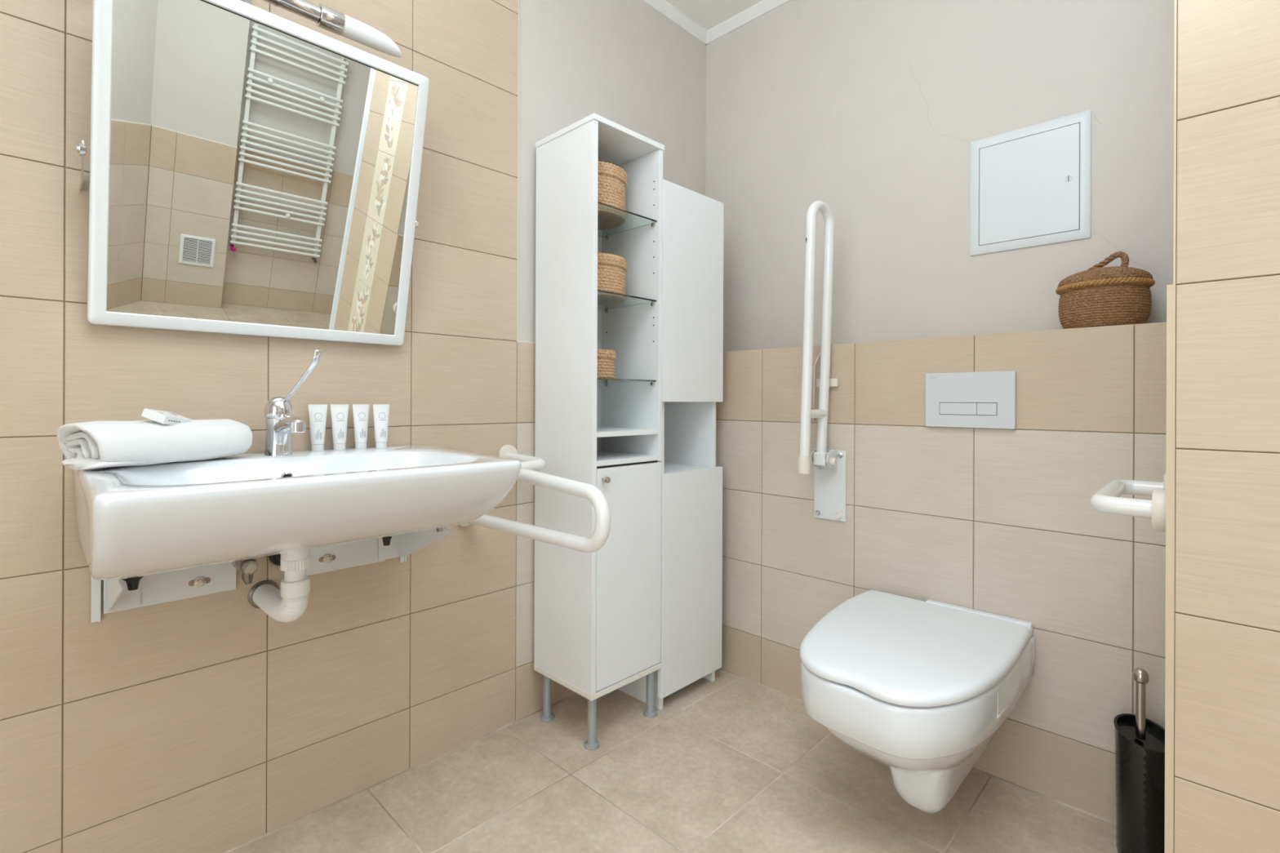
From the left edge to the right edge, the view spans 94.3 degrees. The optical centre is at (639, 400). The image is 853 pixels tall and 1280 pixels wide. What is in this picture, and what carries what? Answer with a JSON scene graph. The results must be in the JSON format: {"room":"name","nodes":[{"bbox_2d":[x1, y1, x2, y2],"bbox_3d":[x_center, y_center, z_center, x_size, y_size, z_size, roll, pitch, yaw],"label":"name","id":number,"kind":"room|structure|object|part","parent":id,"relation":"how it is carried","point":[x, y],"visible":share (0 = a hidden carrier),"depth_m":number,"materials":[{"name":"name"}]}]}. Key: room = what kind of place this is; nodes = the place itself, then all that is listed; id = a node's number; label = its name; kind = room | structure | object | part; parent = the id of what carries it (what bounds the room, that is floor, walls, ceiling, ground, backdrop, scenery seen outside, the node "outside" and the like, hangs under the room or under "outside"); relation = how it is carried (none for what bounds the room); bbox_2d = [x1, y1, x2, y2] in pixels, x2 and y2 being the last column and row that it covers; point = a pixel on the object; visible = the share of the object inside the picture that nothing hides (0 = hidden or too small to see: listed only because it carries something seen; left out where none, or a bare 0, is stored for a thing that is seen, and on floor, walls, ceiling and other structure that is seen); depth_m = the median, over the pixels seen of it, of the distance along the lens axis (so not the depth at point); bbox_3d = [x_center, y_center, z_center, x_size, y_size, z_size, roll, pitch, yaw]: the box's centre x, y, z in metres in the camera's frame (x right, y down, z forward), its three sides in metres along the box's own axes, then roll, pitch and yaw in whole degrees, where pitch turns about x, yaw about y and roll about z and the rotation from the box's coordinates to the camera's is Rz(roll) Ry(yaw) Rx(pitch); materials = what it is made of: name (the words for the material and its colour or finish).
{"room":"accessible bathroom","nodes":[
{"label":"accessible bathroom","id":0,"kind":"room"},
{"bbox_2d":[0,0,706,852],"bbox_3d":[-0.807,-0.274,1.445,0.101,2.510,3.200,0,0,44],"label":"wall","id":1,"kind":"structure","parent":0,"point":[212,722],"depth_m":1.38,"materials":[{"name":"beige tile"}]},
{"bbox_2d":[231,558,258,584],"bbox_3d":[-0.845,0.359,1.274,0.090,0.065,0.048,0,0,44],"label":"angle valve","id":2,"kind":"object","parent":1,"relation":"attached to","point":[247,567],"visible":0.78,"depth_m":1.25,"materials":[{"name":"metal"}]},
{"bbox_2d":[241,572,253,584],"bbox_3d":[-0.838,0.371,1.267,0.021,0.041,0.022,0,0,44],"label":"outlet","id":3,"kind":"object","parent":2,"relation":"attached to","point":[246,578],"depth_m":1.26,"materials":[{"name":"metal"}]},
{"bbox_3d":[-0.822,0.351,1.251,0.024,0.028,0.028,0,0,44],"label":"handle","id":4,"kind":"part","parent":2,"relation":"part of","materials":[{"name":"metal"}]},
{"bbox_2d":[75,0,429,345],"bbox_3d":[-0.783,-0.465,1.279,0.173,0.644,0.626,0,0,44],"label":"mirror","id":5,"kind":"object","parent":1,"relation":"attached to","point":[255,171],"visible":1,"depth_m":1.23,"materials":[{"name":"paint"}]},
{"bbox_3d":[-1.024,-0.429,1.088,0.096,0.071,0.003,0,0,44],"label":"hinge plate","id":6,"kind":"part","parent":5,"relation":"part of","materials":[{"name":"silver metal"}]},
{"bbox_2d":[90,528,453,622],"bbox_3d":[-0.726,0.346,1.244,0.298,0.155,0.609,0,0,44],"label":"wall bracket","id":7,"kind":"object","parent":1,"relation":"attached to","point":[122,594],"visible":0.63,"depth_m":1.26,"materials":[{"name":"white metal"}]},
{"bbox_3d":[-1.038,0.345,1.133,0.008,0.155,0.014,0,0,44],"label":"edge rail","id":8,"kind":"part","parent":7,"relation":"part of","materials":[{"name":"white metal"}]},
{"bbox_3d":[-0.905,0.343,1.057,0.292,0.125,0.052,0,0,44],"label":"support arm","id":9,"kind":"part","parent":7,"relation":"part of","materials":[{"name":"white paint"}]},
{"bbox_3d":[-0.920,0.323,1.077,0.023,0.039,0.045,0,0,44],"label":"clamp knob","id":10,"kind":"part","parent":7,"relation":"part of","materials":[{"name":"black plastic"}]},
{"bbox_3d":[-0.956,0.345,1.218,0.006,0.130,0.215,0,0,44],"label":"mounting plate","id":11,"kind":"part","parent":7,"relation":"part of","materials":[{"name":"white paint"}]},
{"bbox_2d":[73,444,521,579],"bbox_3d":[-0.631,0.207,1.162,0.547,0.180,0.674,0,0,44],"label":"washbasin","id":12,"kind":"object","parent":7,"relation":"on","point":[133,522],"visible":0.96,"depth_m":0.96,"materials":[{"name":"white ceramic"}]},
{"bbox_2d":[56,418,252,470],"bbox_3d":[-0.889,0.075,1.111,0.142,0.082,0.280,0,0,24],"label":"rolled towel","id":13,"kind":"object","parent":12,"relation":"on","point":[100,444],"visible":0.97,"depth_m":1.03,"materials":[{"name":"white fabric"}]},
{"bbox_2d":[141,408,191,425],"bbox_3d":[-0.866,0.031,1.087,0.045,0.036,0.065,0,0,0],"label":"soap box","id":14,"kind":"object","parent":13,"relation":"on","point":[160,416],"visible":1,"depth_m":1.06,"materials":[{"name":"white plastic"}]},
{"bbox_2d":[248,549,310,622],"bbox_3d":[-0.765,0.382,1.259,0.226,0.170,0.065,0,0,44],"label":"trap","id":15,"kind":"object","parent":12,"relation":"attached to","point":[286,605],"visible":1,"depth_m":1.19,"materials":[{"name":"white plastic"}]},
{"bbox_2d":[280,549,310,561],"bbox_3d":[-0.698,0.308,1.203,0.052,0.022,0.052,0,0,44],"label":"socket","id":16,"kind":"object","parent":15,"relation":"attached to","point":[304,555],"depth_m":1.18,"materials":[{"name":"white plastic"}]},
{"bbox_2d":[263,349,321,456],"bbox_3d":[-0.737,0.006,1.250,0.156,0.223,0.055,0,0,34],"label":"faucet","id":17,"kind":"object","parent":12,"relation":"on","point":[281,422],"visible":1,"depth_m":1.25,"materials":[{"name":"silver metal"}]},
{"bbox_3d":[-0.741,0.055,1.248,0.102,0.051,0.034,0,0,39],"label":"spout","id":18,"kind":"part","parent":17,"relation":"part of","materials":[{"name":"silver metal"}]},
{"bbox_3d":[-0.715,-0.049,1.250,0.119,0.113,0.015,0,0,26],"label":"lever","id":19,"kind":"part","parent":17,"relation":"part of","materials":[{"name":"silver metal"}]},
{"bbox_2d":[308,404,327,451],"bbox_3d":[-0.753,0.063,1.388,0.029,0.108,0.028,0,0,3],"label":"tube","id":20,"kind":"object","parent":12,"relation":"on","point":[317,412],"visible":1,"depth_m":1.38,"materials":[{"name":"white plastic"}]},
{"bbox_2d":[330,404,348,449],"bbox_3d":[-0.717,0.063,1.417,0.029,0.108,0.028,0,0,0],"label":"tube","id":21,"kind":"object","parent":12,"relation":"on","point":[339,412],"visible":1,"depth_m":1.41,"materials":[{"name":"white plastic"}]},
{"bbox_2d":[352,404,368,448],"bbox_3d":[-0.683,0.063,1.454,0.028,0.108,0.029,0,0,-2],"label":"tube","id":22,"kind":"object","parent":12,"relation":"on","point":[361,411],"visible":1,"depth_m":1.45,"materials":[{"name":"white plastic"}]},
{"bbox_2d":[373,404,389,448],"bbox_3d":[-0.641,0.063,1.471,0.028,0.108,0.029,0,0,1],"label":"tube","id":23,"kind":"object","parent":12,"relation":"on","point":[381,411],"visible":1,"depth_m":1.46,"materials":[{"name":"white plastic"}]},
{"bbox_3d":[-0.724,0.346,1.455,0.006,0.130,0.195,0,0,44],"label":"mounting plate","id":24,"kind":"part","parent":7,"relation":"part of","materials":[{"name":"white paint"}]},
{"bbox_3d":[-0.599,0.322,1.404,0.023,0.039,0.045,0,0,44],"label":"clamp knob","id":25,"kind":"part","parent":7,"relation":"part of","materials":[{"name":"black plastic"}]},
{"bbox_3d":[-0.622,0.347,1.558,0.008,0.155,0.014,0,0,44],"label":"edge rail","id":26,"kind":"part","parent":7,"relation":"part of","materials":[{"name":"white metal"}]},
{"bbox_3d":[-0.544,0.344,1.426,0.292,0.125,0.052,0,0,44],"label":"support arm","id":27,"kind":"part","parent":7,"relation":"part of","materials":[{"name":"white paint"}]},
{"bbox_2d":[268,554,280,565],"bbox_3d":[-0.816,0.353,1.351,0.024,0.044,0.044,0,0,44],"label":"pipe stub","id":28,"kind":"object","parent":1,"relation":"attached to","point":[275,559],"visible":0.27,"depth_m":1.34,"materials":[{"name":"black plastic"}]},
{"bbox_2d":[240,0,401,57],"bbox_3d":[-0.844,-0.874,1.234,0.146,0.098,0.660,0,0,44],"label":"lamp","id":29,"kind":"object","parent":1,"relation":"attached to","point":[325,17],"visible":0.94,"depth_m":1.32,"materials":[{"name":"silver metal"}]},
{"bbox_3d":[-0.625,-0.848,1.386,0.045,0.045,0.137,0,0,44],"label":"lamp shade","id":30,"kind":"part","parent":29,"relation":"part of","materials":[{"name":"white glass"}]},
{"bbox_2d":[458,444,610,552],"bbox_3d":[-0.234,0.245,1.529,0.606,0.225,0.203,0,0,44],"label":"grab rail","id":31,"kind":"object","parent":1,"relation":"attached to","point":[528,473],"visible":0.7,"depth_m":1.39,"materials":[{"name":"plastic"}]},
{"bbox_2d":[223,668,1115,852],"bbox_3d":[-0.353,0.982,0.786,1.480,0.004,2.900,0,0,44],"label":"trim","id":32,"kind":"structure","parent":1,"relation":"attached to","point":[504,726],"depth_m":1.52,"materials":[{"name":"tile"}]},
{"bbox_2d":[641,0,791,44],"bbox_3d":[-0.272,-1.510,0.857,1.496,0.034,3.100,0,0,44],"label":"trim","id":33,"kind":"structure","parent":1,"relation":"attached to","point":[664,7],"depth_m":2.34,"materials":[{"name":"white paint"}]},
{"bbox_2d":[228,668,1117,852],"bbox_3d":[0.582,1.026,0.012,4.100,0.080,3.300,0,0,44],"label":"floor","id":34,"kind":"structure","parent":0,"point":[729,763],"depth_m":1.46,"materials":[{"name":"tile"}]},
{"bbox_2d":[533,112,664,750],"bbox_3d":[-0.120,0.090,1.849,0.299,1.786,0.294,0,0,44],"label":"tall cabinet","id":35,"kind":"object","parent":34,"relation":"on","point":[597,616],"visible":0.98,"depth_m":1.78,"materials":[{"name":"white laminate"}]},
{"bbox_3d":[-0.287,0.911,1.838,0.045,0.144,0.045,0,0,44],"label":"leg","id":36,"kind":"part","parent":35,"relation":"part of","materials":[{"name":"grey metal"}]},
{"bbox_3d":[-0.224,0.018,1.760,0.273,1.610,0.016,0,0,44],"label":"panel","id":37,"kind":"part","parent":35,"relation":"part of","materials":[{"name":"white laminate"}]},
{"bbox_3d":[-0.137,0.912,1.691,0.045,0.144,0.045,0,0,44],"label":"leg","id":38,"kind":"part","parent":35,"relation":"part of","materials":[{"name":"grey metal"}]},
{"bbox_3d":[-0.132,0.831,1.857,0.274,0.016,0.290,0,0,44],"label":"panel","id":39,"kind":"part","parent":35,"relation":"part of","materials":[{"name":"white wood"}]},
{"bbox_3d":[-0.225,0.018,1.951,0.004,1.610,0.256,0,0,44],"label":"panel","id":40,"kind":"part","parent":35,"relation":"part of","materials":[{"name":"white laminate"}]},
{"bbox_3d":[-0.124,-0.795,1.856,0.277,0.016,0.294,0,0,44],"label":"panel","id":41,"kind":"part","parent":35,"relation":"part of","materials":[{"name":"white laminate"}]},
{"bbox_3d":[-0.097,0.224,1.677,0.025,0.020,0.020,0,0,44],"label":"knob","id":42,"kind":"part","parent":35,"relation":"part of","materials":[{"name":"metal"}]},
{"bbox_2d":[596,348,616,378],"bbox_3d":[-0.150,-0.110,1.847,0.155,0.096,0.154,0,0,-43],"label":"lidded basket","id":43,"kind":"object","parent":35,"relation":"on","point":[606,357],"visible":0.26,"depth_m":1.79,"materials":[{"name":"wicker"}]},
{"bbox_3d":[-0.150,-0.144,1.847,0.154,0.028,0.155,0,0,44],"label":"lid","id":44,"kind":"part","parent":43,"relation":"part of","materials":[{"name":"wicker"}]},
{"bbox_2d":[597,160,627,210],"bbox_3d":[-0.148,-0.638,1.854,0.218,0.151,0.218,0,0,8],"label":"lidded basket","id":45,"kind":"object","parent":35,"relation":"on","point":[612,180],"visible":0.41,"depth_m":1.77,"materials":[{"name":"wicker"}]},
{"bbox_3d":[-0.148,-0.692,1.854,0.219,0.041,0.219,0,0,44],"label":"lid","id":46,"kind":"part","parent":45,"relation":"part of","materials":[{"name":"wicker"}]},
{"bbox_2d":[597,252,627,294],"bbox_3d":[-0.144,-0.378,1.852,0.210,0.130,0.210,0,0,-22],"label":"lidded basket","id":47,"kind":"object","parent":35,"relation":"on","point":[611,268],"visible":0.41,"depth_m":1.77,"materials":[{"name":"wicker"}]},
{"bbox_3d":[-0.143,-0.424,1.853,0.210,0.036,0.210,0,0,44],"label":"lid","id":48,"kind":"part","parent":47,"relation":"part of","materials":[{"name":"wicker"}]},
{"bbox_2d":[596,377,656,382],"bbox_3d":[-0.128,-0.063,1.857,0.251,0.005,0.254,0,0,44],"label":"glass shelf","id":49,"kind":"object","parent":35,"relation":"attached to","point":[598,380],"depth_m":1.85,"materials":[{"name":"clear glass"}]},
{"bbox_2d":[597,289,656,310],"bbox_3d":[-0.127,-0.313,1.857,0.251,0.005,0.254,0,0,44],"label":"glass shelf","id":50,"kind":"object","parent":35,"relation":"attached to","point":[606,300],"depth_m":1.87,"materials":[{"name":"clear glass"}]},
{"bbox_2d":[597,201,657,237],"bbox_3d":[-0.126,-0.563,1.857,0.251,0.005,0.254,0,0,44],"label":"glass shelf","id":51,"kind":"object","parent":35,"relation":"attached to","point":[612,221],"depth_m":1.86,"materials":[{"name":"clear glass"}]},
{"bbox_2d":[596,450,657,466],"bbox_3d":[-0.128,0.178,1.856,0.268,0.015,0.256,0,0,44],"label":"shelf","id":52,"kind":"object","parent":35,"relation":"attached to","point":[604,458],"depth_m":1.81,"materials":[{"name":"white laminate"}]},
{"bbox_2d":[596,426,657,437],"bbox_3d":[-0.128,0.096,1.856,0.268,0.015,0.256,0,0,44],"label":"shelf","id":53,"kind":"object","parent":35,"relation":"attached to","point":[602,431],"depth_m":1.82,"materials":[{"name":"white laminate"}]},
{"bbox_3d":[-0.033,0.507,1.774,0.016,0.628,0.269,0,0,44],"label":"door","id":54,"kind":"part","parent":35,"relation":"part of","materials":[{"name":"white laminate"}]},
{"bbox_3d":[-0.034,0.019,1.955,0.274,1.610,0.016,0,0,44],"label":"panel","id":55,"kind":"part","parent":35,"relation":"part of","materials":[{"name":"white laminate"}]},
{"bbox_3d":[0.033,0.912,1.864,0.045,0.144,0.045,0,0,44],"label":"leg","id":56,"kind":"part","parent":35,"relation":"part of","materials":[{"name":"grey metal"}]},
{"bbox_2d":[617,179,724,710],"bbox_3d":[0.084,0.144,2.074,0.274,1.681,0.316,0,0,44],"label":"tall cabinet","id":57,"kind":"object","parent":34,"relation":"on","point":[692,299],"visible":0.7,"depth_m":1.98,"materials":[{"name":"white laminate"}]},
{"bbox_3d":[-0.019,0.146,1.982,0.256,1.676,0.016,0,0,44],"label":"panel","id":58,"kind":"part","parent":57,"relation":"part of","materials":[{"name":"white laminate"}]},
{"bbox_2d":[664,462,711,473],"bbox_3d":[0.076,0.239,2.078,0.251,0.016,0.256,0,0,44],"label":"shelf","id":59,"kind":"object","parent":57,"relation":"attached to","point":[669,467],"depth_m":2.09,"materials":[{"name":"white laminate"}]},
{"bbox_2d":[664,401,713,402],"bbox_3d":[0.077,-0.004,2.078,0.251,0.016,0.256,0,0,44],"label":"shelf","id":60,"kind":"object","parent":57,"relation":"attached to","point":[664,402],"depth_m":1.99,"materials":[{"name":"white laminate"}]},
{"bbox_3d":[0.171,0.147,2.176,0.256,1.676,0.016,0,0,44],"label":"panel","id":61,"kind":"part","parent":57,"relation":"part of","materials":[{"name":"white laminate"}]},
{"bbox_3d":[0.173,0.585,1.985,0.018,0.706,0.316,0,0,44],"label":"door","id":62,"kind":"part","parent":57,"relation":"part of","materials":[{"name":"white laminate"}]},
{"bbox_3d":[0.177,-0.346,1.985,0.018,0.700,0.316,0,0,44],"label":"door","id":63,"kind":"part","parent":57,"relation":"part of","materials":[{"name":"white laminate"}]},
{"bbox_2d":[1113,713,1164,852],"bbox_3d":[1.089,0.846,1.282,0.107,0.285,0.119,0,0,44],"label":"brush holder","id":64,"kind":"object","parent":34,"relation":"on","point":[1140,764],"visible":0.78,"depth_m":1.25,"materials":[{"name":"black paint"}]},
{"bbox_2d":[1132,667,1148,740],"bbox_3d":[1.078,0.651,1.279,0.027,0.150,0.027,0,0,44],"label":"toilet brush","id":65,"kind":"object","parent":64,"relation":"in","point":[1140,675],"visible":1,"depth_m":1.27,"materials":[{"name":"metal"}]},
{"bbox_3d":[1.079,0.591,1.279,0.027,0.030,0.027,0,0,44],"label":"knob","id":66,"kind":"part","parent":65,"relation":"part of","materials":[{"name":"metal"}]},
{"bbox_3d":[1.078,0.665,1.279,0.017,0.123,0.017,0,0,44],"label":"handle","id":67,"kind":"part","parent":65,"relation":"part of","materials":[{"name":"metal"}]},
{"bbox_2d":[665,0,762,30],"bbox_3d":[0.593,-1.564,0.012,4.100,0.080,3.300,0,0,44],"label":"ceiling","id":68,"kind":"structure","parent":0,"point":[708,14],"depth_m":2.31,"materials":[{"name":"paint"}]},
{"bbox_2d":[705,0,1174,822],"bbox_3d":[0.778,-0.268,1.923,1.700,2.510,0.300,0,0,44],"label":"wall","id":69,"kind":"structure","parent":0,"point":[872,111],"depth_m":1.74,"materials":[{"name":"beige tile"}]},
{"bbox_2d":[797,200,846,521],"bbox_3d":[0.540,-0.120,1.815,0.107,0.992,0.187,0,0,44],"label":"grab bar","id":70,"kind":"object","parent":69,"relation":"attached to","point":[829,465],"visible":1,"depth_m":1.84,"materials":[{"name":"white paint"}]},
{"bbox_3d":[0.601,0.265,1.880,0.107,0.222,0.005,0,0,44],"label":"wall plate","id":71,"kind":"part","parent":70,"relation":"part of","materials":[{"name":"white paint"}]},
{"bbox_2d":[811,351,839,421],"bbox_3d":[0.585,-0.046,1.880,0.082,0.223,0.028,0,0,44],"label":"paper holder","id":72,"kind":"object","parent":69,"relation":"attached to","point":[833,382],"visible":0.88,"depth_m":1.89,"materials":[{"name":"silver metal"}]},
{"bbox_3d":[0.566,-0.056,1.892,0.029,0.204,0.008,0,0,29],"label":"rod","id":73,"kind":"part","parent":72,"relation":"part of","materials":[{"name":"silver metal"}]},
{"bbox_2d":[800,590,1035,813],"bbox_3d":[0.632,0.737,1.425,0.437,0.358,0.608,0,0,44],"label":"toilet","id":74,"kind":"object","parent":69,"relation":"attached to","point":[919,689],"visible":1,"depth_m":1.26,"materials":[{"name":"ceramic"}]},
{"bbox_3d":[0.641,0.801,1.435,0.393,0.230,0.579,0,0,44],"label":"bowl","id":75,"kind":"part","parent":74,"relation":"part of","materials":[{"name":"white ceramic"}]},
{"bbox_3d":[0.625,0.574,1.418,0.437,0.026,0.587,0,0,44],"label":"lid","id":76,"kind":"part","parent":74,"relation":"part of","materials":[{"name":"plastic"}]},
{"bbox_2d":[924,371,1016,429],"bbox_3d":[0.884,-0.002,1.598,0.219,0.150,0.014,0,0,44],"label":"flush plate","id":77,"kind":"object","parent":69,"relation":"attached to","point":[986,399],"visible":1,"depth_m":1.59,"materials":[{"name":"plastic"}]},
{"bbox_2d":[969,109,1091,256],"bbox_3d":[1.094,-0.604,1.679,0.291,0.340,0.008,0,0,44],"label":"access panel","id":78,"kind":"object","parent":69,"relation":"attached to","point":[1030,186],"visible":1,"depth_m":1.67,"materials":[{"name":"metal"}]},
{"bbox_3d":[1.095,-0.604,1.679,0.240,0.286,0.005,0,0,44],"label":"hatch door","id":79,"kind":"part","parent":78,"relation":"part of","materials":[{"name":"metal"}]},
{"bbox_2d":[1055,251,1155,328],"bbox_3d":[1.153,-0.268,1.477,0.195,0.190,0.195,0,0,24],"label":"seagrass basket","id":80,"kind":"object","parent":69,"relation":"on","point":[1098,295],"visible":0.85,"depth_m":1.41,"materials":[{"name":"brown wicker"}]},
{"bbox_3d":[1.153,-0.300,1.477,0.189,0.058,0.189,0,0,44],"label":"lid","id":81,"kind":"part","parent":80,"relation":"part of","materials":[{"name":"brown wicker"}]},
{"bbox_3d":[1.153,-0.337,1.477,0.017,0.053,0.109,0,0,-23],"label":"rope handle","id":82,"kind":"part","parent":80,"relation":"part of","materials":[{"name":"brown fabric"}]},
{"bbox_2d":[1164,0,1279,852],"bbox_3d":[1.329,-0.266,0.999,0.620,2.510,0.851,0,0,44],"label":"wall","id":83,"kind":"structure","parent":0,"point":[1222,657],"depth_m":0.87,"materials":[{"name":"beige tile"}]},
{"bbox_2d":[1089,473,1165,531],"bbox_3d":[0.917,0.178,1.100,0.106,0.072,0.338,0,0,44],"label":"grab rail","id":84,"kind":"object","parent":83,"relation":"attached to","point":[1107,500],"visible":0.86,"depth_m":1.01,"materials":[{"name":"plastic"}]}
]}

